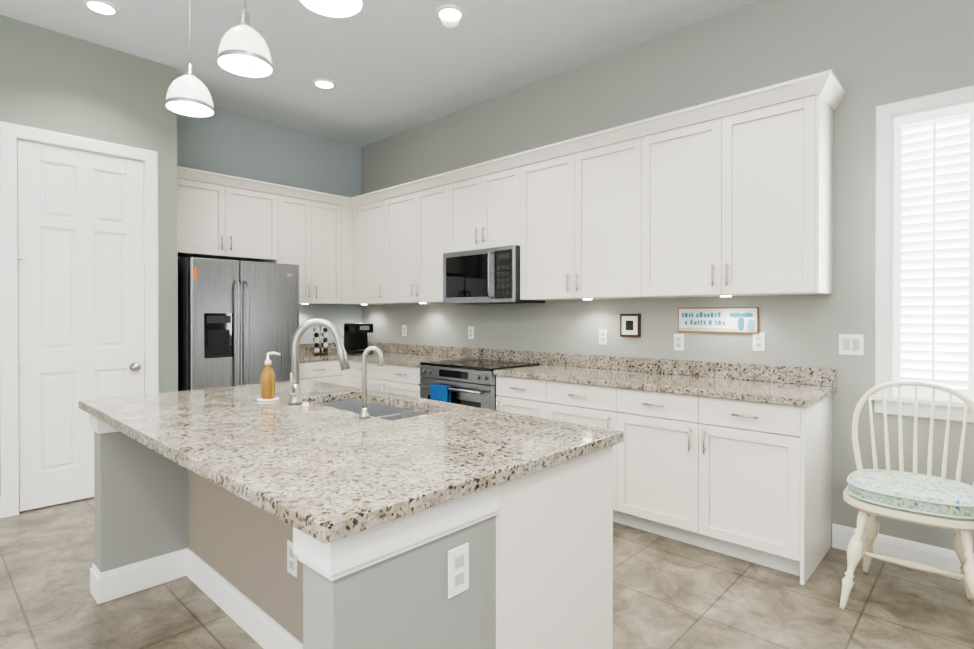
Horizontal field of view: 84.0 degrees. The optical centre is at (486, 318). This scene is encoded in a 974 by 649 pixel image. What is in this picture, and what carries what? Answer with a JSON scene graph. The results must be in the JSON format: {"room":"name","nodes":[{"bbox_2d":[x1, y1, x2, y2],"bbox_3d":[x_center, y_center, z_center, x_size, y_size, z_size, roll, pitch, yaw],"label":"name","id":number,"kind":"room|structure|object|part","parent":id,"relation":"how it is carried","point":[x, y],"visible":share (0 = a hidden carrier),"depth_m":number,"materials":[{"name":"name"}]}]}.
{"room":"kitchen","nodes":[
{"label":"kitchen","id":0,"kind":"room"},
{"bbox_2d":[0,15,177,496],"bbox_3d":[-4.146,-0.332,2.548,0.100,3.270,4.855,0,1,43],"label":"wall","id":1,"kind":"structure","parent":0,"point":[51,80],"depth_m":3.94,"materials":[{"name":"grey paint"}]},
{"bbox_2d":[0,121,158,517],"bbox_3d":[-2.886,0.005,3.881,0.118,2.578,0.916,0,1,43],"label":"door frame","id":2,"kind":"structure","parent":1,"relation":"attached to","point":[11,134],"depth_m":3.56,"materials":[{"name":"white wood"}]},
{"bbox_2d":[17,140,143,511],"bbox_3d":[-2.855,0.047,3.841,0.106,2.471,0.743,0,1,43],"label":"door","id":3,"kind":"structure","parent":1,"relation":"in","point":[80,275],"depth_m":3.80,"materials":[{"name":"white wood"}]},
{"bbox_2d":[177,108,361,343],"bbox_3d":[-2.263,-0.352,5.512,0.100,3.270,2.245,0,1,43],"label":"wall","id":4,"kind":"structure","parent":0,"point":[226,143],"depth_m":5.57,"materials":[{"name":"grey paint"}]},
{"bbox_2d":[177,166,280,261],"bbox_3d":[-2.468,-0.921,4.973,0.330,0.714,0.976,0,1,43],"label":"upper cabinet","id":5,"kind":"object","parent":4,"relation":"attached to","point":[220,216],"depth_m":4.87,"materials":[{"name":"white wood"}]},
{"bbox_2d":[268,186,336,303],"bbox_3d":[-1.917,-0.720,5.562,0.330,1.124,0.749,0,1,43],"label":"upper cabinet","id":6,"kind":"object","parent":4,"relation":"attached to","point":[308,217],"depth_m":5.47,"materials":[{"name":"white wood"}]},
{"bbox_2d":[299,342,343,353],"bbox_3d":[-1.853,0.316,5.863,0.020,0.099,1.174,0,1,43],"label":"backsplash","id":7,"kind":"structure","parent":4,"relation":"attached to","point":[303,348],"depth_m":5.81,"materials":[{"name":"beige stone"}]},
{"bbox_2d":[337,195,356,304],"bbox_3d":[-1.603,-0.722,5.853,0.390,1.124,0.219,0,1,43],"label":"upper cabinet","id":8,"kind":"object","parent":4,"relation":"attached to","point":[346,206],"depth_m":5.77,"materials":[{"name":"white wood"}]},
{"bbox_2d":[0,0,755,146],"bbox_3d":[-0.939,-1.997,1.067,8.300,0.080,7.300,0,1,43],"label":"ceiling","id":9,"kind":"structure","parent":0,"point":[388,68],"depth_m":3.90,"materials":[{"name":"white paint"}]},
{"bbox_2d":[83,0,118,14],"bbox_3d":[-2.436,-1.966,3.417,0.184,0.012,0.184,0,1,43],"label":"recessed light","id":10,"kind":"object","parent":9,"relation":"in","point":[104,7],"visible":1,"depth_m":3.41,"materials":[{"name":"white"}]},
{"bbox_2d":[165,0,213,116],"bbox_3d":[-1.441,-1.491,2.625,0.207,0.952,0.207,0,1,43],"label":"pendant light","id":11,"kind":"object","parent":9,"relation":"hanging from","point":[188,93],"visible":1,"depth_m":2.60,"materials":[{"name":"white"}]},
{"bbox_2d":[217,0,272,77],"bbox_3d":[-0.990,-1.498,2.214,0.207,0.932,0.207,0,1,43],"label":"pendant light","id":12,"kind":"object","parent":9,"relation":"hanging from","point":[244,50],"visible":1,"depth_m":2.19,"materials":[{"name":"white"}]},
{"bbox_2d":[313,79,335,88],"bbox_3d":[-1.368,-1.974,4.555,0.184,0.012,0.184,0,1,43],"label":"recessed light","id":13,"kind":"object","parent":9,"relation":"in","point":[325,83],"visible":0.98,"depth_m":4.53,"materials":[{"name":"white plastic"}]},
{"bbox_2d":[299,0,362,17],"bbox_3d":[-0.516,-1.505,1.784,0.207,0.912,0.207,0,1,43],"label":"pendant light","id":14,"kind":"object","parent":9,"relation":"hanging from","point":[338,8],"visible":1,"depth_m":1.88,"materials":[{"name":"white"}]},
{"bbox_2d":[436,5,463,21],"bbox_3d":[-0.238,-1.967,3.494,0.184,0.012,0.184,0,1,43],"label":"recessed light","id":15,"kind":"object","parent":9,"relation":"in","point":[450,13],"visible":1,"depth_m":3.48,"materials":[{"name":"white"}]},
{"bbox_2d":[0,497,973,648],"bbox_3d":[-0.939,1.343,1.089,8.300,0.060,7.300,0,1,43],"label":"floor","id":16,"kind":"structure","parent":0,"point":[669,593],"depth_m":2.47,"materials":[{"name":"tile"}]},
{"bbox_2d":[178,257,298,390],"bbox_3d":[-2.266,0.398,4.814,0.854,1.780,0.910,0,1,43],"label":"fridge","id":17,"kind":"object","parent":16,"relation":"on","point":[238,321],"visible":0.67,"depth_m":4.46,"materials":[{"name":"grey metal"}]},
{"bbox_2d":[299,358,342,384],"bbox_3d":[-1.821,0.846,5.435,0.658,0.875,0.580,0,1,43],"label":"base cabinet","id":18,"kind":"object","parent":16,"relation":"on","point":[327,370],"depth_m":5.24,"materials":[{"name":"white wood"}]},
{"bbox_2d":[299,354,337,361],"bbox_3d":[-1.846,0.389,5.420,0.638,0.038,0.536,0,1,43],"label":"countertop","id":19,"kind":"structure","parent":18,"relation":"on","point":[302,357],"depth_m":5.30,"materials":[{"name":"beige stone"}]},
{"bbox_2d":[89,415,612,648],"bbox_3d":[-0.710,0.868,2.253,2.159,0.875,1.146,0,1,43],"label":"kitchen island","id":20,"kind":"object","parent":16,"relation":"on","point":[527,563],"depth_m":1.69,"materials":[{"name":"beige paint"}]},
{"bbox_2d":[79,379,370,426],"bbox_3d":[-1.288,0.407,2.758,0.700,0.038,1.165,0,1,43],"label":"island countertop","id":21,"kind":"structure","parent":20,"relation":"on","point":[107,410],"depth_m":2.60,"materials":[{"name":"beige stone"}]},
{"bbox_2d":[257,352,279,401],"bbox_3d":[-1.043,0.273,2.579,0.100,0.231,0.100,0,1,43],"label":"soap bottle","id":22,"kind":"object","parent":21,"relation":"on","point":[268,384],"visible":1,"depth_m":2.55,"materials":[{"name":"orange plastic"}]},
{"bbox_2d":[115,391,470,470],"bbox_3d":[-0.748,0.410,2.251,0.780,0.038,1.165,0,1,43],"label":"island countertop","id":23,"kind":"structure","parent":20,"relation":"on","point":[175,436],"depth_m":2.04,"materials":[{"name":"beige stone"}]},
{"bbox_2d":[288,318,349,403],"bbox_3d":[-0.787,0.193,2.493,0.194,0.392,0.259,0,1,43],"label":"faucet","id":24,"kind":"object","parent":23,"relation":"on","point":[295,391],"visible":1,"depth_m":2.48,"materials":[{"name":"grey metal"}]},
{"bbox_2d":[359,346,382,418],"bbox_3d":[-0.468,0.250,2.147,0.088,0.282,0.080,0,1,43],"label":"faucet","id":25,"kind":"object","parent":23,"relation":"on","point":[364,414],"visible":1,"depth_m":2.13,"materials":[{"name":"grey metal"}]},
{"bbox_2d":[311,395,430,418],"bbox_3d":[-0.538,0.522,2.476,0.788,0.212,0.348,0,1,43],"label":"sink","id":26,"kind":"object","parent":23,"relation":"in","point":[349,402],"depth_m":2.71,"materials":[{"name":"grey metal"}]},
{"bbox_2d":[187,407,623,546],"bbox_3d":[-0.190,0.414,1.728,0.750,0.038,1.165,0,1,43],"label":"island countertop","id":27,"kind":"structure","parent":20,"relation":"on","point":[329,487],"depth_m":1.49,"materials":[{"name":"beige stone"}]},
{"bbox_2d":[351,362,419,397],"bbox_3d":[-0.775,0.848,5.242,1.228,0.875,0.610,0,1,43],"label":"base cabinet","id":28,"kind":"object","parent":16,"relation":"on","point":[402,380],"depth_m":4.93,"materials":[{"name":"white wood"}]},
{"bbox_2d":[323,350,462,365],"bbox_3d":[-1.007,0.389,5.437,1.838,0.038,0.638,0,1,43],"label":"countertop","id":29,"kind":"structure","parent":28,"relation":"on","point":[389,359],"depth_m":5.18,"materials":[{"name":"beige stone"}]},
{"bbox_2d":[313,326,327,354],"bbox_3d":[-1.719,0.215,5.585,0.150,0.305,0.150,0,1,43],"label":"pod carousel","id":30,"kind":"object","parent":29,"relation":"on","point":[324,340],"visible":0.96,"depth_m":5.55,"materials":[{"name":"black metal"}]},
{"bbox_2d":[344,323,372,352],"bbox_3d":[-1.384,0.208,5.846,0.212,0.315,0.240,0,1,43],"label":"coffee maker","id":31,"kind":"object","parent":29,"relation":"on","point":[355,337],"visible":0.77,"depth_m":5.80,"materials":[{"name":"black plastic"}]},
{"bbox_2d":[418,358,539,409],"bbox_3d":[-0.086,0.828,4.476,0.817,0.926,0.659,0,1,43],"label":"range","id":32,"kind":"object","parent":16,"relation":"on","point":[471,382],"visible":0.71,"depth_m":4.24,"materials":[{"name":"grey metal"}]},
{"bbox_2d":[430,384,450,402],"bbox_3d":[-0.369,0.696,4.308,0.200,0.330,0.041,0,1,43],"label":"hanging towel","id":33,"kind":"object","parent":32,"relation":"hanging from","point":[440,393],"visible":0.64,"depth_m":4.28,"materials":[{"name":"blue fabric"}]},
{"bbox_2d":[494,374,554,419],"bbox_3d":[0.465,0.855,4.079,0.522,0.875,0.610,0,1,43],"label":"base cabinet","id":34,"kind":"object","parent":16,"relation":"on","point":[524,396],"depth_m":3.83,"materials":[{"name":"white wood"}]},
{"bbox_2d":[555,382,626,524],"bbox_3d":[0.811,0.858,3.754,0.653,0.875,0.610,0,1,43],"label":"base cabinet","id":35,"kind":"object","parent":16,"relation":"on","point":[597,406],"depth_m":3.41,"materials":[{"name":"white wood"}]},
{"bbox_2d":[627,390,832,584],"bbox_3d":[1.363,0.861,3.236,1.086,0.875,0.610,0,1,43],"label":"base cabinet","id":36,"kind":"object","parent":16,"relation":"on","point":[733,459],"depth_m":2.91,"materials":[{"name":"white wood"}]},
{"bbox_2d":[494,366,835,405],"bbox_3d":[1.014,0.402,3.541,2.055,0.038,0.638,0,1,43],"label":"countertop","id":37,"kind":"structure","parent":36,"relation":"on","point":[737,389],"depth_m":3.21,"materials":[{"name":"beige stone"}]},
{"bbox_2d":[839,381,973,609],"bbox_3d":[1.935,0.805,2.454,0.528,1.003,0.517,0,1,43],"label":"chair","id":38,"kind":"object","parent":16,"relation":"on","point":[929,499],"visible":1,"depth_m":2.44,"materials":[{"name":"beige wood"}]},
{"bbox_2d":[361,0,973,579],"bbox_3d":[1.487,-0.339,3.590,8.200,3.270,0.116,0,1,43],"label":"wall","id":39,"kind":"structure","parent":0,"point":[871,54],"depth_m":3.31,"materials":[{"name":"grey paint"}]},
{"bbox_2d":[357,190,388,304],"bbox_3d":[-1.110,-0.721,5.738,0.645,1.124,0.331,0,1,43],"label":"upper cabinet","id":40,"kind":"object","parent":39,"relation":"attached to","point":[372,209],"depth_m":5.58,"materials":[{"name":"white wood"}]},
{"bbox_2d":[402,325,406,335],"bbox_3d":[-0.878,0.127,5.749,0.070,0.116,0.006,0,1,43],"label":"electrical outlet","id":41,"kind":"object","parent":39,"relation":"attached to","point":[404,330],"visible":1,"depth_m":5.74,"materials":[{"name":"white plastic"}]},
{"bbox_2d":[389,179,432,303],"bbox_3d":[-0.734,-0.718,5.385,0.613,1.124,0.331,0,1,43],"label":"upper cabinet","id":42,"kind":"object","parent":39,"relation":"attached to","point":[404,201],"depth_m":5.22,"materials":[{"name":"white wood"}]},
{"bbox_2d":[421,170,452,302],"bbox_3d":[-0.391,-0.716,5.063,0.553,1.124,0.331,0,1,43],"label":"upper cabinet","id":43,"kind":"object","parent":39,"relation":"attached to","point":[437,191],"depth_m":4.92,"materials":[{"name":"white wood"}]},
{"bbox_2d":[468,326,473,338],"bbox_3d":[-0.149,0.131,5.065,0.070,0.116,0.006,0,1,43],"label":"electrical outlet","id":44,"kind":"object","parent":39,"relation":"attached to","point":[470,332],"visible":1,"depth_m":5.07,"materials":[{"name":"white plastic"}]},
{"bbox_2d":[453,154,520,251],"bbox_3d":[0.070,-0.927,4.629,0.825,0.696,0.331,0,1,43],"label":"upper cabinet","id":45,"kind":"object","parent":39,"relation":"attached to","point":[486,195],"depth_m":4.46,"materials":[{"name":"white wood"}]},
{"bbox_2d":[443,245,544,303],"bbox_3d":[0.029,-0.351,4.591,0.817,0.442,0.447,0,1,43],"label":"microwave","id":46,"kind":"object","parent":45,"relation":"attached to","point":[485,276],"visible":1,"depth_m":4.41,"materials":[{"name":"grey metal"}]},
{"bbox_2d":[520,118,648,300],"bbox_3d":[0.744,-0.709,3.998,1.138,1.124,0.331,0,1,43],"label":"upper cabinet","id":47,"kind":"object","parent":39,"relation":"attached to","point":[585,201],"depth_m":3.81,"materials":[{"name":"white wood"}]},
{"bbox_2d":[368,342,835,385],"bbox_3d":[0.263,0.324,4.669,4.696,0.099,0.020,0,1,43],"label":"backsplash","id":48,"kind":"structure","parent":39,"relation":"attached to","point":[809,376],"depth_m":3.85,"materials":[{"name":"beige stone"}]},
{"bbox_2d":[599,329,606,344],"bbox_3d":[0.879,0.138,4.100,0.070,0.116,0.006,0,1,43],"label":"electrical outlet","id":49,"kind":"object","parent":39,"relation":"attached to","point":[603,336],"visible":1,"depth_m":4.10,"materials":[{"name":"white plastic"}]},
{"bbox_2d":[620,314,640,336],"bbox_3d":[1.042,0.049,3.937,0.160,0.170,0.022,0,1,43],"label":"picture frame","id":50,"kind":"object","parent":39,"relation":"attached to","point":[630,325],"visible":1,"depth_m":3.92,"materials":[{"name":"brown"}]},
{"bbox_2d":[674,334,683,350],"bbox_3d":[1.310,0.161,3.697,0.070,0.116,0.006,0,1,43],"label":"electrical outlet","id":51,"kind":"object","parent":39,"relation":"attached to","point":[678,342],"visible":1,"depth_m":3.69,"materials":[{"name":"white plastic"}]},
{"bbox_2d":[678,307,758,333],"bbox_3d":[1.491,0.009,3.516,0.510,0.165,0.019,0,1,43],"label":"sign","id":52,"kind":"object","parent":39,"relation":"attached to","point":[725,320],"visible":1,"depth_m":3.50,"materials":[{"name":"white wood"}]},
{"bbox_2d":[649,74,836,297],"bbox_3d":[1.466,-0.704,3.321,1.066,1.124,0.331,0,1,43],"label":"upper cabinet","id":53,"kind":"object","parent":39,"relation":"attached to","point":[730,196],"depth_m":3.09,"materials":[{"name":"white wood"}]},
{"bbox_2d":[753,332,764,350],"bbox_3d":[1.681,0.143,3.348,0.070,0.116,0.006,0,1,43],"label":"electrical outlet","id":54,"kind":"object","parent":39,"relation":"attached to","point":[759,342],"visible":1,"depth_m":3.34,"materials":[{"name":"white plastic"}]},
{"bbox_2d":[839,334,863,355],"bbox_3d":[2.031,0.145,3.019,0.116,0.116,0.008,0,1,43],"label":"switch plate","id":55,"kind":"object","parent":39,"relation":"attached to","point":[851,344],"visible":1,"depth_m":3.02,"materials":[{"name":"white plastic"}]},
{"bbox_2d":[871,85,973,422],"bbox_3d":[2.310,-0.318,2.794,0.530,1.660,0.150,0,1,43],"label":"window","id":56,"kind":"structure","parent":39,"relation":"in","point":[887,114],"depth_m":2.89,"materials":[{"name":"white wood"}]},
{"bbox_2d":[893,102,973,401],"bbox_3d":[2.305,-0.328,2.789,0.332,1.482,0.060,0,1,43],"label":"window shutter","id":57,"kind":"object","parent":56,"relation":"attached to","point":[934,202],"visible":0.98,"depth_m":2.78,"materials":[{"name":"white"}]},
{"bbox_3d":[2.346,-0.329,2.832,0.336,1.486,0.005,0,1,43],"label":"glowing window glass","id":58,"kind":"part","parent":56,"relation":"part of","materials":[{"name":"white glass"}]}
]}

